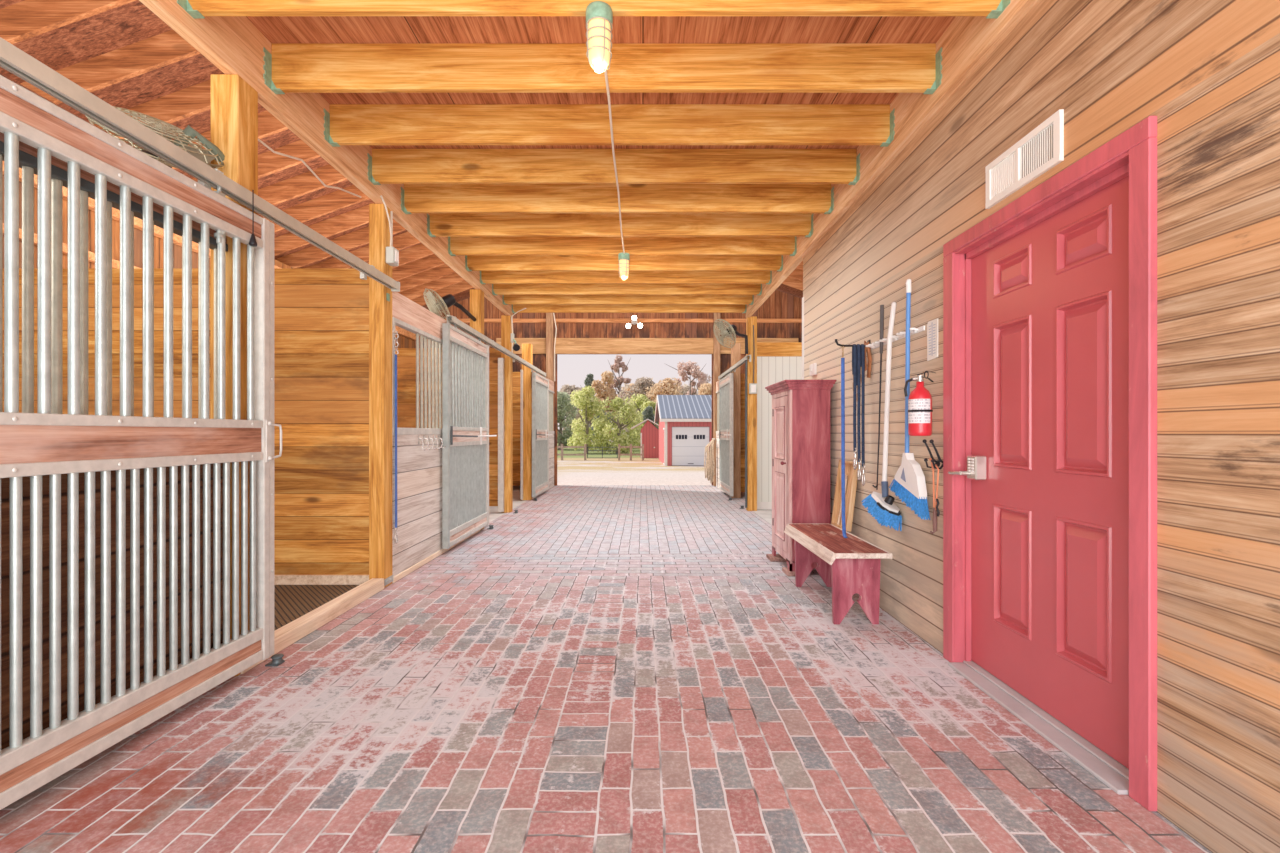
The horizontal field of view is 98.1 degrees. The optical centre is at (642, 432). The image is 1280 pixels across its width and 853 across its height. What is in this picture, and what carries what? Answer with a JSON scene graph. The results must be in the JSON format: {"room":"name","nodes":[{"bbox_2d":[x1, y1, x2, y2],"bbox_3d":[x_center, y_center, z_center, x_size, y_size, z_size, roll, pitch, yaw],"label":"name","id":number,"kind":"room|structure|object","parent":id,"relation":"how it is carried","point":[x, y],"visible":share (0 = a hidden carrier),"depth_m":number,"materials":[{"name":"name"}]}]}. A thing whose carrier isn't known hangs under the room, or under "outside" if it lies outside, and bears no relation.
{"room":"farm building","nodes":[
{"label":"farm building","id":0,"kind":"room"},
{"bbox_2d":[0,75,281,809],"bbox_3d":[-1.971,0.004,2.109,0.083,2.312,1.668,0,0,1],"label":"door","id":1,"kind":"structure","parent":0,"point":[34,445],"depth_m":2.10,"materials":[{"name":"metal"}]},
{"bbox_2d":[3,269,368,574],"bbox_3d":[-3.670,-0.090,4.445,3.140,2.440,0.050,0,0,0],"label":"wall partition","id":2,"kind":"structure","parent":0,"point":[321,316],"depth_m":4.42,"materials":[{"name":"brown wood"}]},
{"bbox_2d":[241,578,383,673],"bbox_3d":[-2.070,1.177,3.570,0.100,0.085,1.540,0,0,0],"label":"sill","id":3,"kind":"structure","parent":2,"relation":"attached to","point":[290,633],"depth_m":3.52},
{"bbox_2d":[274,575,368,584],"bbox_3d":[-3.670,1.175,4.430,3.140,0.090,0.060,0,0,0],"label":"trim","id":4,"kind":"structure","parent":2,"relation":"attached to","point":[278,579],"depth_m":4.40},
{"bbox_2d":[392,530,479,582],"bbox_3d":[-2.080,1.195,5.700,0.120,0.050,2.400,0,0,0],"label":"sill","id":5,"kind":"structure","parent":2,"relation":"attached to","point":[404,573],"depth_m":5.10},
{"bbox_2d":[392,292,480,575],"bbox_3d":[-2.054,0.028,5.720,0.060,2.385,2.440,0,0,0],"label":"barrier","id":6,"kind":"object","parent":5,"relation":"on","point":[419,471],"visible":0.43,"depth_m":5.05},
{"bbox_2d":[3,175,414,347],"bbox_3d":[-5.350,-0.640,6.550,0.100,3.720,12.700,0,0,0],"label":"wall","id":7,"kind":"structure","parent":0,"point":[403,342],"depth_m":5.59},
{"bbox_2d":[3,161,415,340],"bbox_3d":[-5.260,-2.010,6.550,0.080,0.740,12.700,0,0,0],"label":"trim","id":8,"kind":"structure","parent":7,"relation":"attached to","point":[138,223],"depth_m":5.53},
{"bbox_2d":[139,0,512,317],"bbox_3d":[-2.067,-2.064,4.780,0.075,0.528,7.760,0,0,0],"label":"header beam","id":9,"kind":"structure","parent":0,"point":[233,44],"depth_m":3.24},
{"bbox_2d":[0,0,802,310],"bbox_3d":[-0.200,-3.538,6.900,11.400,2.048,13.400,0,0,0],"label":"ceiling","id":10,"kind":"structure","parent":0,"point":[127,24],"depth_m":4.83,"materials":[{"name":"brown wood"}]},
{"bbox_2d":[0,0,135,43],"bbox_3d":[-3.525,-3.238,3.941,4.250,1.740,0.040,0,0,0],"label":"rafter","id":11,"kind":"object","parent":10,"relation":"attached to","point":[26,19],"visible":1,"depth_m":3.92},
{"bbox_2d":[20,30,200,103],"bbox_3d":[-3.525,-3.238,4.502,4.250,1.740,0.040,0,0,0],"label":"rafter","id":12,"kind":"object","parent":10,"relation":"attached to","point":[166,48],"visible":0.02,"depth_m":4.48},
{"bbox_2d":[89,80,210,138],"bbox_3d":[-3.525,-3.238,5.063,4.250,1.740,0.040,0,0,0],"label":"rafter","id":13,"kind":"object","parent":10,"relation":"attached to","point":[190,101],"visible":0.02,"depth_m":5.04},
{"bbox_2d":[172,110,287,168],"bbox_3d":[-3.525,-3.238,5.624,4.250,1.740,0.040,0,0,0],"label":"rafter","id":14,"kind":"object","parent":10,"relation":"attached to","point":[268,125],"visible":0.02,"depth_m":5.61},
{"bbox_2d":[191,140,319,181],"bbox_3d":[-3.525,-3.238,6.185,4.250,1.740,0.040,0,0,0],"label":"rafter","id":15,"kind":"object","parent":10,"relation":"attached to","point":[269,162],"visible":0.02,"depth_m":6.17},
{"bbox_2d":[258,164,346,204],"bbox_3d":[-3.525,-3.238,6.746,4.250,1.740,0.040,0,0,0],"label":"rafter","id":16,"kind":"object","parent":10,"relation":"attached to","point":[302,184],"visible":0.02,"depth_m":6.73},
{"bbox_2d":[262,185,369,232],"bbox_3d":[-3.525,-3.238,7.307,4.250,1.740,0.040,0,0,0],"label":"rafter","id":17,"kind":"object","parent":10,"relation":"attached to","point":[337,200],"visible":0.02,"depth_m":7.29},
{"bbox_2d":[274,203,375,255],"bbox_3d":[-3.525,-3.238,7.868,4.250,1.740,0.040,0,0,0],"label":"rafter","id":18,"kind":"object","parent":10,"relation":"attached to","point":[349,220],"visible":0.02,"depth_m":7.85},
{"bbox_2d":[275,219,405,268],"bbox_3d":[-3.525,-3.238,8.429,4.250,1.740,0.040,0,0,0],"label":"rafter","id":19,"kind":"object","parent":10,"relation":"attached to","point":[352,240],"visible":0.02,"depth_m":8.41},
{"bbox_2d":[303,232,420,268],"bbox_3d":[-3.525,-3.238,8.990,4.250,1.740,0.040,0,0,0],"label":"rafter","id":20,"kind":"object","parent":10,"relation":"attached to","point":[404,240],"visible":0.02,"depth_m":8.97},
{"bbox_2d":[351,243,433,268],"bbox_3d":[-3.525,-3.238,9.551,4.250,1.740,0.040,0,0,0],"label":"rafter","id":21,"kind":"object","parent":10,"relation":"attached to","point":[419,251],"visible":0.02,"depth_m":9.53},
{"bbox_2d":[392,254,445,280],"bbox_3d":[-3.525,-3.238,10.112,4.250,1.740,0.040,0,0,0],"label":"rafter","id":22,"kind":"object","parent":10,"relation":"attached to","point":[431,261],"visible":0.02,"depth_m":10.09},
{"bbox_2d":[397,264,455,292],"bbox_3d":[-3.525,-3.238,10.673,4.250,1.740,0.040,0,0,0],"label":"rafter","id":23,"kind":"object","parent":10,"relation":"attached to","point":[443,270],"visible":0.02,"depth_m":10.65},
{"bbox_2d":[399,273,464,299],"bbox_3d":[-3.525,-3.238,11.234,4.250,1.740,0.040,0,0,0],"label":"rafter","id":24,"kind":"object","parent":10,"relation":"attached to","point":[454,278],"visible":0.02,"depth_m":11.21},
{"bbox_2d":[412,281,473,305],"bbox_3d":[-3.525,-3.238,11.795,4.250,1.740,0.040,0,0,0],"label":"rafter","id":25,"kind":"object","parent":10,"relation":"attached to","point":[462,286],"visible":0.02,"depth_m":11.78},
{"bbox_2d":[395,348,500,505],"bbox_3d":[-3.670,-0.090,8.585,3.140,2.440,0.050,0,0,0],"label":"wall partition","id":26,"kind":"structure","parent":0,"point":[406,357],"depth_m":8.56,"materials":[{"name":"brown wood"}]},
{"bbox_2d":[498,358,503,511],"bbox_3d":[-2.160,0.030,8.445,0.080,2.340,0.070,0,0,0],"label":"door frame","id":27,"kind":"structure","parent":26,"relation":"attached to","point":[500,360],"depth_m":8.41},
{"bbox_2d":[442,323,496,548],"bbox_3d":[-1.957,0.004,6.400,0.101,2.312,1.701,0,0,0],"label":"door","id":28,"kind":"structure","parent":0,"point":[465,359],"depth_m":6.08,"materials":[{"name":"metal"}]},
{"bbox_2d":[513,372,519,485],"bbox_3d":[-3.670,-0.090,11.925,3.140,2.440,0.050,0,0,0],"label":"wall partition","id":29,"kind":"structure","parent":0,"point":[516,375],"depth_m":11.90,"materials":[{"name":"brown wood"}]},
{"bbox_2d":[246,16,955,148],"bbox_3d":[-0.215,-2.138,4.810,3.770,0.020,7.820,0,0,0],"label":"ceiling","id":30,"kind":"structure","parent":0,"point":[277,29],"depth_m":2.96,"materials":[{"name":"brown wood"}]},
{"bbox_2d":[177,0,1009,18],"bbox_3d":[-0.215,-2.001,2.458,3.630,0.255,0.101,0,0,0],"label":"joist","id":31,"kind":"object","parent":30,"relation":"attached to","point":[197,9],"visible":0.97,"depth_m":2.47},
{"bbox_2d":[586,1,612,72],"bbox_3d":[-0.195,-1.746,2.470,0.121,0.265,0.121,0,0,0],"label":"lamp","id":32,"kind":"object","parent":31,"relation":"attached to","point":[599,15],"visible":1,"depth_m":2.43,"materials":[{"name":"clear glass"}]},
{"bbox_2d":[588,18,610,70],"bbox_3d":[-0.195,-1.716,2.470,0.102,0.191,0.101,0,0,0],"label":"glass jar","id":33,"kind":"object","parent":32,"relation":"on","point":[599,29],"depth_m":2.43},
{"bbox_2d":[604,68,624,252],"bbox_3d":[-0.195,-1.869,4.160,0.024,0.020,3.320,0,0,0],"label":"cable","id":34,"kind":"object","parent":31,"relation":"attached to","point":[605,72],"visible":0.76,"depth_m":3.61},
{"bbox_2d":[263,43,941,93],"bbox_3d":[-0.215,-2.001,3.018,3.630,0.255,0.101,0,0,0],"label":"joist","id":35,"kind":"object","parent":30,"relation":"attached to","point":[289,67],"visible":0.99,"depth_m":3.03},
{"bbox_2d":[324,104,894,146],"bbox_3d":[-0.215,-2.001,3.579,3.630,0.255,0.101,0,0,0],"label":"joist","id":36,"kind":"object","parent":30,"relation":"attached to","point":[345,124],"visible":0.98,"depth_m":3.59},
{"bbox_2d":[368,149,859,184],"bbox_3d":[-0.215,-2.001,4.141,3.630,0.255,0.101,0,0,0],"label":"joist","id":37,"kind":"object","parent":30,"relation":"attached to","point":[385,166],"visible":1,"depth_m":4.15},
{"bbox_2d":[401,184,833,213],"bbox_3d":[-0.215,-2.001,4.702,3.630,0.255,0.101,0,0,0],"label":"joist","id":38,"kind":"object","parent":30,"relation":"attached to","point":[415,198],"visible":0.96,"depth_m":4.71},
{"bbox_2d":[427,213,812,236],"bbox_3d":[-0.215,-2.001,5.263,3.630,0.255,0.101,0,0,0],"label":"joist","id":39,"kind":"object","parent":30,"relation":"attached to","point":[438,224],"visible":0.93,"depth_m":5.27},
{"bbox_2d":[448,237,796,255],"bbox_3d":[-0.215,-2.001,5.824,3.630,0.255,0.101,0,0,0],"label":"joist","id":40,"kind":"object","parent":30,"relation":"attached to","point":[456,245],"visible":0.84,"depth_m":5.83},
{"bbox_2d":[618,252,629,279],"bbox_3d":[-0.200,-1.746,5.830,0.121,0.265,0.121,0,0,0],"label":"lamp","id":41,"kind":"object","parent":40,"relation":"attached to","point":[623,258],"visible":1,"depth_m":5.79,"materials":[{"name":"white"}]},
{"bbox_2d":[465,255,782,270],"bbox_3d":[-0.215,-2.001,6.385,3.630,0.255,0.101,0,0,0],"label":"joist","id":42,"kind":"object","parent":30,"relation":"attached to","point":[472,262],"visible":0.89,"depth_m":6.39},
{"bbox_2d":[480,271,771,283],"bbox_3d":[-0.215,-2.001,6.946,3.630,0.255,0.101,0,0,0],"label":"joist","id":43,"kind":"object","parent":30,"relation":"attached to","point":[486,277],"visible":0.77,"depth_m":6.96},
{"bbox_2d":[492,284,761,294],"bbox_3d":[-0.215,-2.001,7.506,3.630,0.255,0.101,0,0,0],"label":"joist","id":44,"kind":"object","parent":30,"relation":"attached to","point":[497,289],"visible":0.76,"depth_m":7.52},
{"bbox_2d":[502,295,753,304],"bbox_3d":[-0.215,-2.001,8.068,3.630,0.255,0.101,0,0,0],"label":"joist","id":45,"kind":"object","parent":30,"relation":"attached to","point":[507,299],"visible":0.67,"depth_m":8.08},
{"bbox_2d":[512,304,746,312],"bbox_3d":[-0.215,-2.001,8.629,3.630,0.255,0.101,0,0,0],"label":"joist","id":46,"kind":"object","parent":30,"relation":"attached to","point":[530,308],"visible":0.7,"depth_m":8.64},
{"bbox_2d":[0,485,1211,852],"bbox_3d":[-1.660,1.320,5.375,7.280,0.200,15.150,0,0,0],"label":"floor","id":47,"kind":"structure","parent":0,"point":[594,668],"depth_m":2.25,"materials":[{"name":"brick"}]},
{"bbox_2d":[0,73,227,810],"bbox_3d":[-2.099,0.028,1.835,0.060,2.385,1.870,0,0,0],"label":"wall","id":48,"kind":"structure","parent":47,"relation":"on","point":[27,153],"depth_m":2.06,"materials":[{"name":"brown wood"}]},
{"bbox_2d":[211,74,257,675],"bbox_3d":[-2.100,-0.290,2.855,0.140,3.020,0.150,0,0,0],"label":"timber post","id":49,"kind":"object","parent":47,"relation":"on","point":[234,103],"visible":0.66,"depth_m":2.78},
{"bbox_2d":[85,106,224,168],"bbox_3d":[-2.270,-1.348,2.600,0.422,0.356,0.504,0,0,31],"label":"wall fan","id":50,"kind":"object","parent":49,"relation":"attached to","point":[185,136],"visible":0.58,"depth_m":2.60,"materials":[{"name":"metal"}]},
{"bbox_2d":[0,37,399,291],"bbox_3d":[-1.986,-1.165,2.720,0.088,0.110,3.440,0,0,0],"label":"door track","id":51,"kind":"object","parent":49,"relation":"attached to","point":[14,60],"visible":0.95,"depth_m":2.24,"materials":[{"name":"metal"}]},
{"bbox_2d":[274,585,358,630],"bbox_3d":[-3.565,1.210,2.670,2.870,0.020,3.440,0,0,0],"label":"rubber mat","id":52,"kind":"object","parent":47,"relation":"on","point":[291,602],"visible":0.02,"depth_m":4.02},
{"bbox_2d":[369,204,393,587],"bbox_3d":[-2.083,-0.290,4.424,0.134,3.020,0.160,0,0,0],"label":"timber post","id":53,"kind":"object","parent":47,"relation":"on","point":[380,309],"visible":0.94,"depth_m":4.35,"materials":[{"name":"wood"}]},
{"bbox_2d":[380,195,398,265],"bbox_3d":[-1.994,-1.588,4.373,0.073,0.495,0.194,0,0,0],"label":"junction box","id":54,"kind":"object","parent":53,"relation":"attached to","point":[392,254],"visible":1,"depth_m":4.37,"materials":[{"name":"white paint"}]},
{"bbox_2d":[393,331,398,543],"bbox_3d":[-2.014,0.036,4.521,0.039,1.733,0.041,0,0,39],"label":"strap","id":55,"kind":"object","parent":53,"relation":"hanging from","point":[394,332],"visible":1,"depth_m":4.52,"materials":[{"name":"blue fabric"}]},
{"bbox_2d":[470,289,483,529],"bbox_3d":[-2.100,-0.290,7.025,0.140,3.020,0.150,0,0,0],"label":"timber post","id":56,"kind":"object","parent":47,"relation":"on","point":[476,295],"visible":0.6,"depth_m":6.95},
{"bbox_2d":[424,288,475,320],"bbox_3d":[-2.262,-1.420,6.516,0.349,0.379,0.932,0,0,12],"label":"wall fan","id":57,"kind":"object","parent":56,"relation":"attached to","point":[447,301],"visible":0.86,"depth_m":6.24,"materials":[{"name":"metal"}]},
{"bbox_2d":[501,315,512,512],"bbox_3d":[-2.100,-0.290,8.565,0.140,3.020,0.150,0,0,0],"label":"timber post","id":58,"kind":"object","parent":47,"relation":"on","point":[506,329],"visible":0.86,"depth_m":8.49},
{"bbox_2d":[522,344,532,499],"bbox_3d":[-2.115,-0.200,10.135,0.170,2.840,0.150,0,0,0],"label":"timber post","id":59,"kind":"object","parent":47,"relation":"on","point":[527,349],"visible":0.94,"depth_m":10.06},
{"bbox_2d":[447,315,545,376],"bbox_3d":[-1.986,-1.165,8.405,0.088,0.110,5.490,0,0,0],"label":"door track","id":60,"kind":"object","parent":59,"relation":"attached to","point":[450,319],"visible":0.94,"depth_m":7.08,"materials":[{"name":"metal"}]},
{"bbox_2d":[532,371,552,496],"bbox_3d":[-1.957,0.004,10.870,0.101,2.312,1.701,0,0,0],"label":"door","id":61,"kind":"structure","parent":60,"relation":"hanging from","point":[540,385],"depth_m":10.59,"materials":[{"name":"metal"}]},
{"bbox_2d":[520,370,522,499],"bbox_3d":[-2.188,0.030,10.015,0.035,2.340,0.070,0,0,0],"label":"door frame","id":62,"kind":"structure","parent":59,"relation":"attached to","point":[521,371],"depth_m":9.98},
{"bbox_2d":[533,371,553,498],"bbox_3d":[-2.054,0.028,11.450,0.060,2.385,2.460,0,0,0],"label":"barrier","id":63,"kind":"object","parent":47,"relation":"on","point":[551,383],"visible":0.23,"depth_m":12.31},
{"bbox_2d":[546,313,553,430],"bbox_3d":[-2.140,-0.905,12.775,0.160,4.250,0.150,0,0,0],"label":"timber post","id":64,"kind":"object","parent":47,"relation":"on","point":[549,316],"visible":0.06,"depth_m":12.70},
{"bbox_2d":[713,313,719,485],"bbox_3d":[1.700,-0.905,12.775,0.140,4.250,0.150,0,0,0],"label":"timber post","id":65,"kind":"object","parent":47,"relation":"on","point":[716,345],"visible":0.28,"depth_m":12.70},
{"bbox_2d":[704,438,714,482],"bbox_3d":[1.510,0.630,12.567,0.259,1.019,0.270,0,0,0],"label":"bundle","id":66,"kind":"object","parent":65,"relation":"hanging from","point":[709,456],"visible":1,"depth_m":12.49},
{"bbox_2d":[716,373,730,496],"bbox_3d":[1.696,0.028,11.620,0.060,2.385,2.120,0,0,0],"label":"barrier","id":67,"kind":"object","parent":47,"relation":"on","point":[717,382],"visible":0.11,"depth_m":12.46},
{"bbox_2d":[731,343,740,497],"bbox_3d":[1.750,-0.230,10.475,0.160,2.900,0.150,0,0,0],"label":"timber post","id":68,"kind":"object","parent":47,"relation":"on","point":[736,350],"visible":0.86,"depth_m":10.40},
{"bbox_2d":[746,316,756,510],"bbox_3d":[1.708,-0.300,8.735,0.145,3.040,0.150,0,0,0],"label":"timber post","id":69,"kind":"object","parent":47,"relation":"on","point":[750,321],"visible":0.92,"depth_m":8.66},
{"bbox_2d":[713,319,747,353],"bbox_3d":[1.359,-1.472,8.429,0.563,0.491,0.472,0,0,0],"label":"wall fan","id":70,"kind":"object","parent":69,"relation":"attached to","point":[729,330],"visible":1,"depth_m":8.42,"materials":[{"name":"metal"}]},
{"bbox_2d":[745,360,746,507],"bbox_3d":[1.620,-0.015,8.700,0.038,2.370,0.040,0,0,0],"label":"conduit pipe","id":71,"kind":"object","parent":69,"relation":"attached to","point":[745,360],"visible":0.86,"depth_m":8.69,"materials":[{"name":"metal"}]},
{"bbox_2d":[782,567,794,575],"bbox_3d":[1.313,1.202,4.810,0.170,0.036,0.180,0,0,0],"label":"wood block","id":72,"kind":"object","parent":47,"relation":"on","point":[785,570],"visible":0.46,"depth_m":4.75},
{"bbox_2d":[765,380,836,570],"bbox_3d":[1.421,0.366,5.085,0.435,1.637,0.780,0,0,0],"label":"tall cabinet","id":73,"kind":"object","parent":72,"relation":"on","point":[800,408],"visible":0.91,"depth_m":4.75,"materials":[{"name":"red paint"}]},
{"bbox_2d":[784,524,891,623],"bbox_3d":[1.353,0.984,4.008,0.390,0.473,1.143,0,0,0],"label":"bench","id":74,"kind":"object","parent":47,"relation":"on","point":[851,565],"visible":1,"depth_m":3.54,"materials":[{"name":"red paint"}]},
{"bbox_2d":[841,344,847,537],"bbox_3d":[1.452,0.048,4.011,0.039,1.396,0.145,0,0,15],"label":"pole","id":75,"kind":"object","parent":74,"relation":"on","point":[843,347],"visible":1,"depth_m":4.06,"materials":[{"name":"blue metal"}]},
{"bbox_2d":[831,460,859,531],"bbox_3d":[1.596,0.486,4.390,0.102,0.531,0.340,0,0,0],"label":"wooden tray","id":76,"kind":"object","parent":74,"relation":"on","point":[850,494],"visible":0.7,"depth_m":4.37,"materials":[{"name":"brown wood"}]},
{"bbox_2d":[415,290,801,484],"bbox_3d":[-0.200,-1.639,12.930,10.200,5.717,0.060,0,0,0],"label":"wall","id":77,"kind":"structure","parent":0,"point":[779,305],"depth_m":12.90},
{"bbox_2d":[445,319,801,322],"bbox_3d":[-0.200,-2.605,12.875,10.200,0.090,0.050,0,0,0],"label":"trim","id":78,"kind":"structure","parent":77,"relation":"attached to","point":[462,320],"depth_m":12.85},
{"bbox_2d":[496,338,797,353],"bbox_3d":[0.100,-2.018,12.875,7.000,0.364,0.050,0,0,0],"label":"beam","id":79,"kind":"structure","parent":77,"relation":"attached to","point":[563,345],"depth_m":12.85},
{"bbox_2d":[719,373,732,495],"bbox_3d":[1.607,0.004,10.770,0.101,2.312,1.701,0,0,0],"label":"door","id":80,"kind":"structure","parent":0,"point":[726,383],"depth_m":10.73,"materials":[{"name":"metal"}]},
{"bbox_2d":[741,374,744,491],"bbox_3d":[3.380,0.000,10.645,3.040,2.260,0.050,0,0,0],"label":"wall partition","id":81,"kind":"structure","parent":0,"point":[742,375],"depth_m":10.62,"materials":[{"name":"brown wood"}]},
{"bbox_2d":[757,356,801,501],"bbox_3d":[3.350,-0.050,8.880,3.100,2.340,0.060,0,0,0],"label":"panel","id":82,"kind":"object","parent":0,"point":[771,370],"depth_m":8.85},
{"bbox_2d":[746,0,1039,317],"bbox_3d":[1.637,-2.064,4.780,0.075,0.528,7.760,0,0,0],"label":"header beam","id":83,"kind":"structure","parent":0,"point":[968,41],"depth_m":3.22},
{"bbox_2d":[803,0,1279,852],"bbox_3d":[3.277,-0.730,1.770,3.245,3.900,7.940,0,0,0],"label":"wall","id":84,"kind":"structure","parent":0,"point":[1208,71],"depth_m":1.71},
{"bbox_2d":[835,339,869,346],"bbox_3d":[1.529,-0.633,4.060,0.253,0.106,0.050,0,0,0],"label":"hook arm","id":85,"kind":"object","parent":84,"relation":"attached to","point":[836,341],"visible":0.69,"depth_m":4.05,"materials":[{"name":"black metal"}]},
{"bbox_2d":[852,344,856,469],"bbox_3d":[1.544,-0.191,4.055,0.028,0.920,0.104,0,0,12],"label":"lead rope","id":86,"kind":"object","parent":85,"relation":"hanging from","point":[854,350],"visible":1,"depth_m":4.04,"materials":[{"name":"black fabric"}]},
{"bbox_2d":[856,344,860,480],"bbox_3d":[1.574,-0.151,4.055,0.028,1.000,0.104,0,0,12],"label":"lead rope","id":87,"kind":"object","parent":85,"relation":"hanging from","point":[858,395],"visible":1,"depth_m":4.04,"materials":[{"name":"blue fabric"}]},
{"bbox_2d":[861,344,865,485],"bbox_3d":[1.604,-0.133,4.055,0.028,1.035,0.104,0,0,10],"label":"lead rope","id":88,"kind":"object","parent":85,"relation":"hanging from","point":[863,479],"visible":0.96,"depth_m":4.04,"materials":[{"name":"fabric"}]},
{"bbox_2d":[866,326,924,348],"bbox_3d":[1.624,-0.616,3.625,0.061,0.028,0.750,0,0,0],"label":"tool rack","id":89,"kind":"object","parent":84,"relation":"attached to","point":[913,330],"visible":0.8,"depth_m":3.57,"materials":[{"name":"white paint"}]},
{"bbox_2d":[872,305,883,489],"bbox_3d":[1.613,-0.237,3.803,0.025,1.256,0.121,0,0,-6],"label":"whip","id":90,"kind":"object","parent":89,"relation":"hanging from","point":[881,306],"visible":1,"depth_m":3.77,"materials":[{"name":"black plastic"}]},
{"bbox_2d":[861,302,901,530],"bbox_3d":[1.549,-0.110,3.615,0.191,1.466,0.274,0,0,-9],"label":"brush","id":91,"kind":"object","parent":89,"relation":"hanging from","point":[882,507],"visible":1,"depth_m":3.60,"materials":[{"name":"white paint"}]},
{"bbox_2d":[877,495,900,515],"bbox_3d":[1.575,0.463,3.546,0.150,0.125,0.125,0,0,0],"label":"socket","id":92,"kind":"object","parent":91,"relation":"attached to","point":[885,507],"depth_m":3.53,"materials":[{"name":"plastic"}]},
{"bbox_2d":[889,279,929,519],"bbox_3d":[1.599,-0.220,3.347,0.050,1.421,0.443,0,0,0],"label":"broom","id":93,"kind":"object","parent":89,"relation":"hanging from","point":[909,484],"visible":1,"depth_m":3.33,"materials":[{"name":"white paint"}]},
{"bbox_2d":[904,371,934,435],"bbox_3d":[1.568,-0.165,3.124,0.127,0.364,0.172,0,0,0],"label":"fire extinguisher","id":94,"kind":"object","parent":84,"relation":"attached to","point":[920,410],"visible":1,"depth_m":3.10,"materials":[{"name":"red metal"}]},
{"bbox_2d":[927,318,937,360],"bbox_3d":[1.650,-0.529,3.163,0.008,0.225,0.110,0,0,0],"label":"thermometer","id":95,"kind":"object","parent":84,"relation":"attached to","point":[932,326],"visible":1,"depth_m":3.16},
{"bbox_2d":[929,439,942,469],"bbox_3d":[1.613,0.118,3.035,0.092,0.165,0.040,0,0,0],"label":"coat hook","id":96,"kind":"object","parent":84,"relation":"attached to","point":[931,441],"visible":0.81,"depth_m":3.03,"materials":[{"name":"black metal"}]},
{"bbox_2d":[929,458,939,533],"bbox_3d":[1.602,0.350,3.054,0.034,0.421,0.120,0,0,0],"label":"pick","id":97,"kind":"object","parent":96,"relation":"hanging from","point":[936,512],"visible":0.97,"depth_m":3.04,"materials":[{"name":"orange metal"}]},
{"bbox_2d":[985,109,1063,208],"bbox_3d":[1.647,-1.173,2.419,0.019,0.201,0.472,0,0,0],"label":"air vent","id":98,"kind":"object","parent":84,"relation":"in","point":[1041,149],"visible":1,"depth_m":2.38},
{"bbox_2d":[943,116,1156,810],"bbox_3d":[1.700,0.099,2.400,0.200,2.243,1.230,0,0,0],"label":"door","id":99,"kind":"structure","parent":84,"relation":"in","point":[1050,298],"depth_m":2.27,"materials":[{"name":"red paint"}]},
{"bbox_3d":[4.950,-0.640,9.250,0.100,3.720,7.300,0,0,0],"label":"wall","id":100,"kind":"structure","parent":0,"visible":0},
{"bbox_2d":[757,342,801,355],"bbox_3d":[3.345,-1.330,8.870,3.110,0.220,0.100,0,0,0],"label":"beam","id":101,"kind":"structure","parent":100,"relation":"attached to","point":[763,348],"depth_m":8.82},
{"label":"outside","id":102,"kind":"structure","parent":0,"visible":0},
{"bbox_2d":[557,442,711,484],"bbox_3d":[0.000,1.565,54.000,180.000,0.650,132.000,0,0,0],"label":"ground","id":103,"kind":"structure","parent":102,"point":[572,470],"depth_m":20.46,"materials":[{"name":"beige soil"}]},
{"bbox_2d":[557,391,577,449],"bbox_3d":[-8.805,-1.324,58.071,4.942,6.197,3.956,0,0,-27],"label":"broadleaf tree","id":104,"kind":"object","parent":103,"relation":"on","point":[564,406],"visible":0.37,"depth_m":57.64,"materials":[{"name":"green plant"}]},
{"bbox_2d":[567,386,606,452],"bbox_3d":[-4.751,-1.174,48.030,3.612,5.857,3.654,0,0,0],"label":"broadleaf tree","id":105,"kind":"object","parent":103,"relation":"on","point":[582,398],"visible":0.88,"depth_m":47.46,"materials":[{"name":"green plant"}]},
{"bbox_2d":[590,370,621,443],"bbox_3d":[-4.461,-2.717,63.772,4.043,9.002,3.520,0,0,29],"label":"broadleaf tree","id":106,"kind":"object","parent":103,"relation":"on","point":[602,390],"visible":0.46,"depth_m":63.42,"materials":[{"name":"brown plant"}]},
{"bbox_2d":[591,397,643,453],"bbox_3d":[-1.992,-0.471,46.818,4.338,5.288,4.334,0,0,39],"label":"broadleaf tree","id":107,"kind":"object","parent":103,"relation":"on","point":[617,404],"visible":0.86,"depth_m":46.34,"materials":[{"name":"green plant"}]},
{"bbox_2d":[608,355,630,410],"bbox_3d":[-3.209,-4.058,70.010,3.447,11.705,3.315,0,0,29],"label":"bare tree","id":108,"kind":"object","parent":103,"relation":"on","point":[618,381],"visible":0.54,"depth_m":69.81,"materials":[{"name":"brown plant"}]},
{"bbox_2d":[618,377,655,434],"bbox_3d":[-0.634,-2.432,65.756,5.447,8.439,5.397,0,0,0],"label":"broadleaf tree","id":109,"kind":"object","parent":103,"relation":"on","point":[642,383],"visible":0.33,"depth_m":65.09,"materials":[{"name":"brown plant"}]},
{"bbox_2d":[631,419,658,457],"bbox_3d":[0.330,0.380,39.300,2.300,2.720,3.000,0,0,0],"label":"shed","id":110,"kind":"object","parent":103,"relation":"on","point":[649,432],"visible":0.95,"depth_m":38.00,"materials":[{"name":"red"}]},
{"bbox_2d":[645,378,683,402],"bbox_3d":[2.779,-2.227,61.985,5.879,8.014,5.418,0,0,-32],"label":"broadleaf tree","id":111,"kind":"object","parent":103,"relation":"on","point":[666,387],"visible":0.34,"depth_m":61.09,"materials":[{"name":"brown plant"}]},
{"bbox_2d":[654,395,711,465],"bbox_3d":[2.882,-0.255,32.522,4.130,3.950,7.530,0,0,-1],"label":"garage","id":112,"kind":"structure","parent":103,"relation":"on","point":[685,421],"depth_m":29.09,"materials":[{"name":"red"}]},
{"bbox_2d":[664,361,710,394],"bbox_3d":[5.440,-3.580,67.879,6.090,10.742,5.891,0,0,0],"label":"bare tree","id":113,"kind":"object","parent":103,"relation":"on","point":[690,368],"visible":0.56,"depth_m":67.38,"materials":[{"name":"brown plant"}]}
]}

